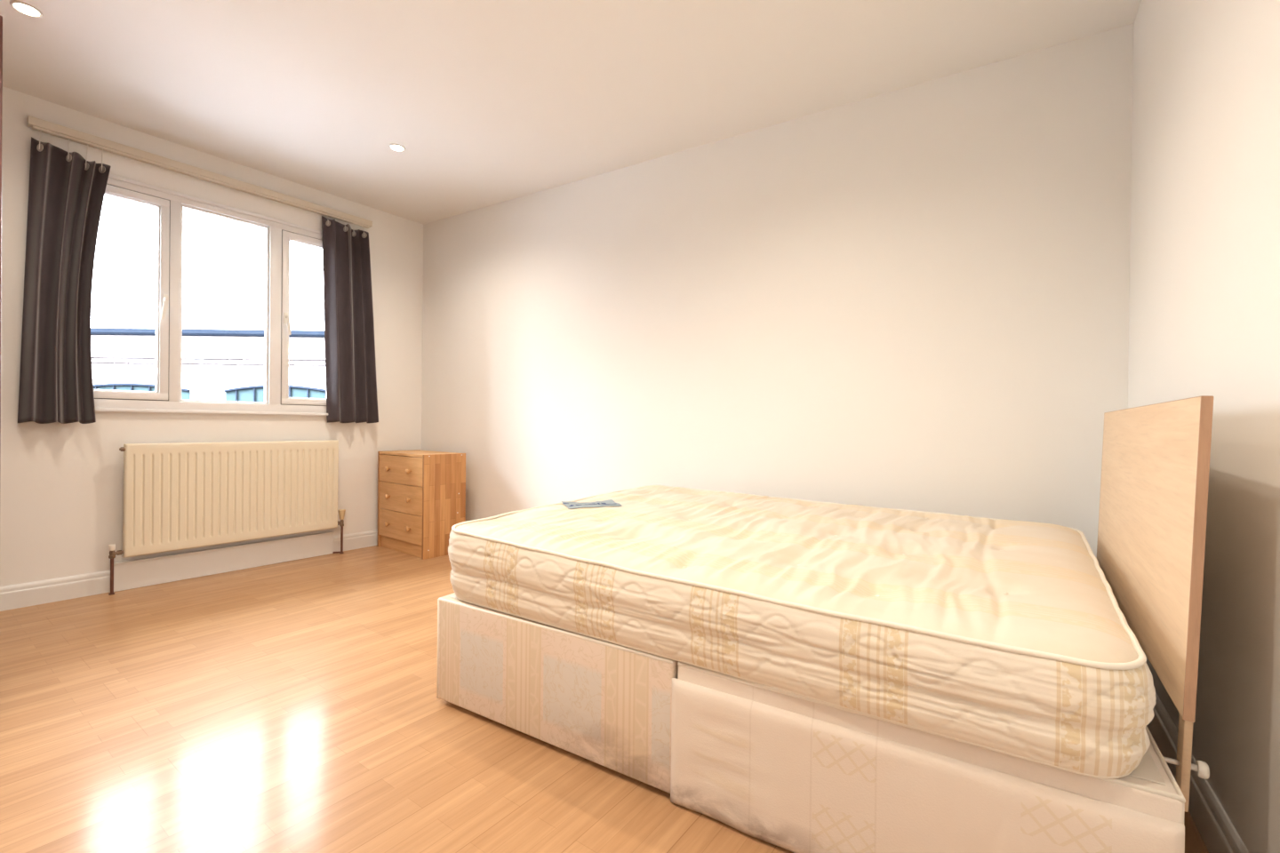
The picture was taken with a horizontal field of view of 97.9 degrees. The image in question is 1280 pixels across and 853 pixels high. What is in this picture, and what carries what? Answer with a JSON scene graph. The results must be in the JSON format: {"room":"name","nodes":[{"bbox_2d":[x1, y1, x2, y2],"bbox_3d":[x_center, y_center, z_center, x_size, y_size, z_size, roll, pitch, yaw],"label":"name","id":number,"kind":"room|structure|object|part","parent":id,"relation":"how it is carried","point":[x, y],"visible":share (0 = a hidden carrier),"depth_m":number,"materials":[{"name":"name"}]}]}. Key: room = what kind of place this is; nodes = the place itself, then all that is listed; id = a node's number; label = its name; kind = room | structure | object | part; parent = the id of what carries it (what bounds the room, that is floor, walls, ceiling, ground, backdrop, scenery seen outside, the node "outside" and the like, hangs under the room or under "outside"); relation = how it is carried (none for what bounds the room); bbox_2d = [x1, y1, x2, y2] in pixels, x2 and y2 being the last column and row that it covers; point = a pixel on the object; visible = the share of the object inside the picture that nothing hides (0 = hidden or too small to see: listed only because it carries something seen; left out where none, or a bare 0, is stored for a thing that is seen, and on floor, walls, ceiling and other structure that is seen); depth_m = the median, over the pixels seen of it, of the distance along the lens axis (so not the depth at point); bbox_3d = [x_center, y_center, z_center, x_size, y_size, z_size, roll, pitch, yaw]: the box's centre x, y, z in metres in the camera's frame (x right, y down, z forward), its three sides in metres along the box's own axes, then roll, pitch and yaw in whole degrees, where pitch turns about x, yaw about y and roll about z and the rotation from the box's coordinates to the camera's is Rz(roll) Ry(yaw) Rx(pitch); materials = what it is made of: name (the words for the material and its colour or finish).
{"room":"bedroom","nodes":[
{"label":"bedroom","id":0,"kind":"room"},
{"bbox_2d":[0,86,423,586],"bbox_3d":[-2.858,-0.388,3.364,0.085,2.637,4.050,1,0,36],"label":"wall","id":1,"kind":"structure","parent":0,"point":[61,485],"depth_m":3.17,"materials":[{"name":"white paint"}]},
{"bbox_2d":[0,529,377,611],"bbox_3d":[-2.816,0.871,3.360,0.018,0.120,3.298,1,0,36],"label":"baseboard","id":2,"kind":"structure","parent":1,"relation":"attached to","point":[31,594],"depth_m":2.99,"materials":[{"name":"white paint"}]},
{"bbox_2d":[26,115,372,228],"bbox_3d":[-2.605,-1.556,3.574,0.049,0.055,1.794,1,0,36],"label":"rail","id":3,"kind":"object","parent":1,"relation":"attached to","point":[36,124],"visible":1,"depth_m":3.34,"materials":[{"name":"white wood"}]},
{"bbox_2d":[17,130,110,423],"bbox_3d":[-3.025,-0.772,2.936,0.090,1.516,0.329,1,0,36],"label":"curtain","id":4,"kind":"object","parent":3,"relation":"hanging from","point":[67,190],"visible":1,"depth_m":2.91,"materials":[{"name":"fabric"}]},
{"bbox_2d":[321,216,378,423],"bbox_3d":[-2.147,-0.775,4.145,0.102,1.501,0.406,1,0,36],"label":"curtain","id":5,"kind":"object","parent":3,"relation":"hanging from","point":[349,344],"visible":1,"depth_m":4.12,"materials":[{"name":"fabric"}]},
{"bbox_2d":[93,173,327,415],"bbox_3d":[-2.679,-0.745,3.585,0.186,1.328,1.535,1,0,36],"label":"window","id":6,"kind":"structure","parent":1,"relation":"in","point":[169,204],"depth_m":3.39,"materials":[{"name":"white plastic"}]},
{"bbox_3d":[-2.952,-0.753,3.183,0.066,1.192,0.396,1,0,36],"label":"sash","id":7,"kind":"part","parent":6,"relation":"part of","materials":[{"name":"white plastic"}]},
{"bbox_3d":[-2.808,-0.707,3.289,0.045,0.154,0.040,1,0,36],"label":"handle","id":8,"kind":"part","parent":6,"relation":"part of","materials":[{"name":"white plastic"}]},
{"bbox_3d":[-2.419,-0.705,3.825,0.045,0.155,0.032,1,0,36],"label":"handle","id":9,"kind":"part","parent":6,"relation":"part of","materials":[{"name":"white plastic"}]},
{"bbox_3d":[-2.372,-0.750,3.983,0.066,1.192,0.361,1,0,36],"label":"sash","id":10,"kind":"part","parent":6,"relation":"part of","materials":[{"name":"white plastic"}]},
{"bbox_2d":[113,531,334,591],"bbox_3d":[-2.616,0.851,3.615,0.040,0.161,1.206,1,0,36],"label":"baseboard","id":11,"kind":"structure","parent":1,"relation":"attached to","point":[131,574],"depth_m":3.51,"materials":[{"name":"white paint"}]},
{"bbox_2d":[108,440,345,595],"bbox_3d":[-2.577,0.515,3.612,0.103,0.834,1.286,1,0,36],"label":"radiator","id":12,"kind":"object","parent":1,"relation":"attached to","point":[178,496],"visible":1,"depth_m":3.49,"materials":[{"name":"beige metal"}]},
{"bbox_3d":[-2.548,0.418,3.593,0.030,0.639,1.168,1,0,36],"label":"fluted panel","id":13,"kind":"part","parent":12,"relation":"part of","materials":[{"name":"beige metal"}]},
{"bbox_2d":[0,0,1141,223],"bbox_3d":[-1.034,-1.731,2.213,5.700,0.100,3.950,1,0,32],"label":"ceiling","id":14,"kind":"structure","parent":0,"point":[488,102],"depth_m":2.63,"materials":[{"name":"white paint"}]},
{"bbox_2d":[9,0,43,17],"bbox_3d":[-2.493,-1.695,2.264,0.092,0.006,0.092,1,0,32],"label":"recessed light","id":15,"kind":"object","parent":14,"relation":"in","point":[24,8],"visible":1,"depth_m":2.26,"materials":[{"name":"white paint"}]},
{"bbox_3d":[-2.493,-1.695,2.264,0.068,0.004,0.068,1,0,32],"label":"bulb","id":16,"kind":"part","parent":15,"relation":"part of","materials":[{"name":"beige glass"}]},
{"bbox_2d":[389,144,405,151],"bbox_3d":[-1.471,-1.688,3.376,0.092,0.006,0.092,1,0,32],"label":"recessed light","id":17,"kind":"object","parent":14,"relation":"in","point":[397,148],"visible":1,"depth_m":3.37,"materials":[{"name":"white paint"}]},
{"bbox_3d":[-1.471,-1.689,3.376,0.068,0.004,0.068,1,0,32],"label":"bulb","id":18,"kind":"part","parent":17,"relation":"part of","materials":[{"name":"beige glass"}]},
{"bbox_2d":[0,545,1208,852],"bbox_3d":[-1.064,1.006,2.226,5.700,0.100,3.950,1,0,32],"label":"floor","id":19,"kind":"structure","parent":0,"point":[292,707],"depth_m":1.69,"materials":[{"name":"brown wood"}]},
{"bbox_2d":[0,15,2,440],"bbox_3d":[-2.638,-0.200,1.733,0.900,2.280,0.776,1,0,32],"label":"wardrobe","id":20,"kind":"object","parent":19,"relation":"on","point":[1,17],"visible":1,"depth_m":1.80,"materials":[{"name":"brown wood"}]},
{"bbox_2d":[376,449,465,559],"bbox_3d":[-1.689,0.568,4.260,0.656,0.742,0.377,1,0,38],"label":"dresser","id":21,"kind":"object","parent":19,"relation":"on","point":[421,494],"visible":0.99,"depth_m":4.09,"materials":[{"name":"brown wood"}]},
{"bbox_3d":[-1.929,0.564,4.469,0.020,0.742,0.345,1,0,38],"label":"panel","id":22,"kind":"part","parent":21,"relation":"part of","materials":[{"name":"brown wood"}]},
{"bbox_3d":[-1.777,0.324,4.145,0.610,0.205,0.018,1,0,38],"label":"drawer","id":23,"kind":"part","parent":21,"relation":"part of","materials":[{"name":"brown wood"}]},
{"bbox_3d":[-1.779,0.533,4.146,0.610,0.205,0.018,1,0,38],"label":"drawer","id":24,"kind":"part","parent":21,"relation":"part of","materials":[{"name":"brown wood"}]},
{"bbox_3d":[-1.782,0.742,4.147,0.610,0.205,0.018,1,0,38],"label":"drawer","id":25,"kind":"part","parent":21,"relation":"part of","materials":[{"name":"brown wood"}]},
{"bbox_3d":[-1.675,0.208,4.272,0.615,0.018,0.343,1,0,38],"label":"panel","id":26,"kind":"part","parent":21,"relation":"part of","materials":[{"name":"brown wood"}]},
{"bbox_3d":[-1.430,0.572,4.077,0.020,0.742,0.345,1,0,38],"label":"panel","id":27,"kind":"part","parent":21,"relation":"part of","materials":[{"name":"brown wood"}]},
{"bbox_2d":[436,593,678,793],"bbox_3d":[0.096,0.784,2.335,0.933,0.367,1.532,1,0,32],"label":"base","id":28,"kind":"object","parent":19,"relation":"on","point":[608,705],"visible":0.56,"depth_m":1.64,"materials":[{"name":"fabric"}]},
{"bbox_2d":[448,485,1156,778],"bbox_3d":[0.474,0.474,2.101,2.055,0.262,1.644,1,0,32],"label":"mattress","id":29,"kind":"object","parent":28,"relation":"on","point":[1011,637],"visible":1,"depth_m":1.37,"materials":[{"name":"beige fabric"}]},
{"bbox_2d":[670,661,1185,852],"bbox_3d":[0.896,0.796,1.822,0.970,0.367,1.548,1,0,32],"label":"base","id":30,"kind":"object","parent":19,"relation":"on","point":[792,772],"visible":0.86,"depth_m":1.17,"materials":[{"name":"fabric"}]},
{"bbox_2d":[1096,395,1213,812],"bbox_3d":[1.361,0.339,1.535,0.070,0.785,1.308,1,0,34],"label":"headboard","id":31,"kind":"object","parent":30,"relation":"attached to","point":[1156,462],"visible":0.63,"depth_m":1.19,"materials":[{"name":"brown wood"}]},
{"bbox_3d":[1.361,0.239,1.536,0.033,0.583,1.304,1,0,34],"label":"panel","id":32,"kind":"part","parent":31,"relation":"part of","materials":[{"name":"brown wood"}]},
{"bbox_3d":[1.053,0.408,1.065,0.032,0.645,0.040,1,0,34],"label":"leg","id":33,"kind":"part","parent":31,"relation":"part of","materials":[{"name":"brown wood"}]},
{"bbox_2d":[421,23,1133,558],"bbox_3d":[0.128,-0.356,3.529,5.000,2.637,0.120,1,0,32],"label":"wall","id":34,"kind":"structure","parent":0,"point":[916,298],"depth_m":2.91,"materials":[{"name":"white paint"}]},
{"bbox_2d":[1126,0,1279,852],"bbox_3d":[1.139,-0.332,0.844,0.120,2.637,3.552,1,0,33],"label":"wall","id":35,"kind":"structure","parent":0,"point":[1204,307],"depth_m":1.29,"materials":[{"name":"white paint"}]},
{"bbox_2d":[1146,693,1248,852],"bbox_3d":[1.067,0.926,0.887,0.018,0.120,3.310,1,0,33],"label":"baseboard","id":36,"kind":"structure","parent":35,"relation":"attached to","point":[1219,835],"depth_m":1.35,"materials":[{"name":"white paint"}]},
{"label":"outside","id":37,"kind":"structure","parent":0,"visible":0},
{"bbox_3d":[-14.393,3.830,18.481,35.100,0.200,50.000,1,0,32],"label":"ground","id":38,"kind":"structure","parent":37,"visible":0},
{"bbox_2d":[90,267,326,402],"bbox_3d":[-8.632,-0.222,14.920,16.732,8.067,6.160,1,0,0],"label":"brick building","id":39,"kind":"structure","parent":38,"relation":"on","point":[223,353],"depth_m":12.00,"materials":[{"name":"brick"}]}
]}

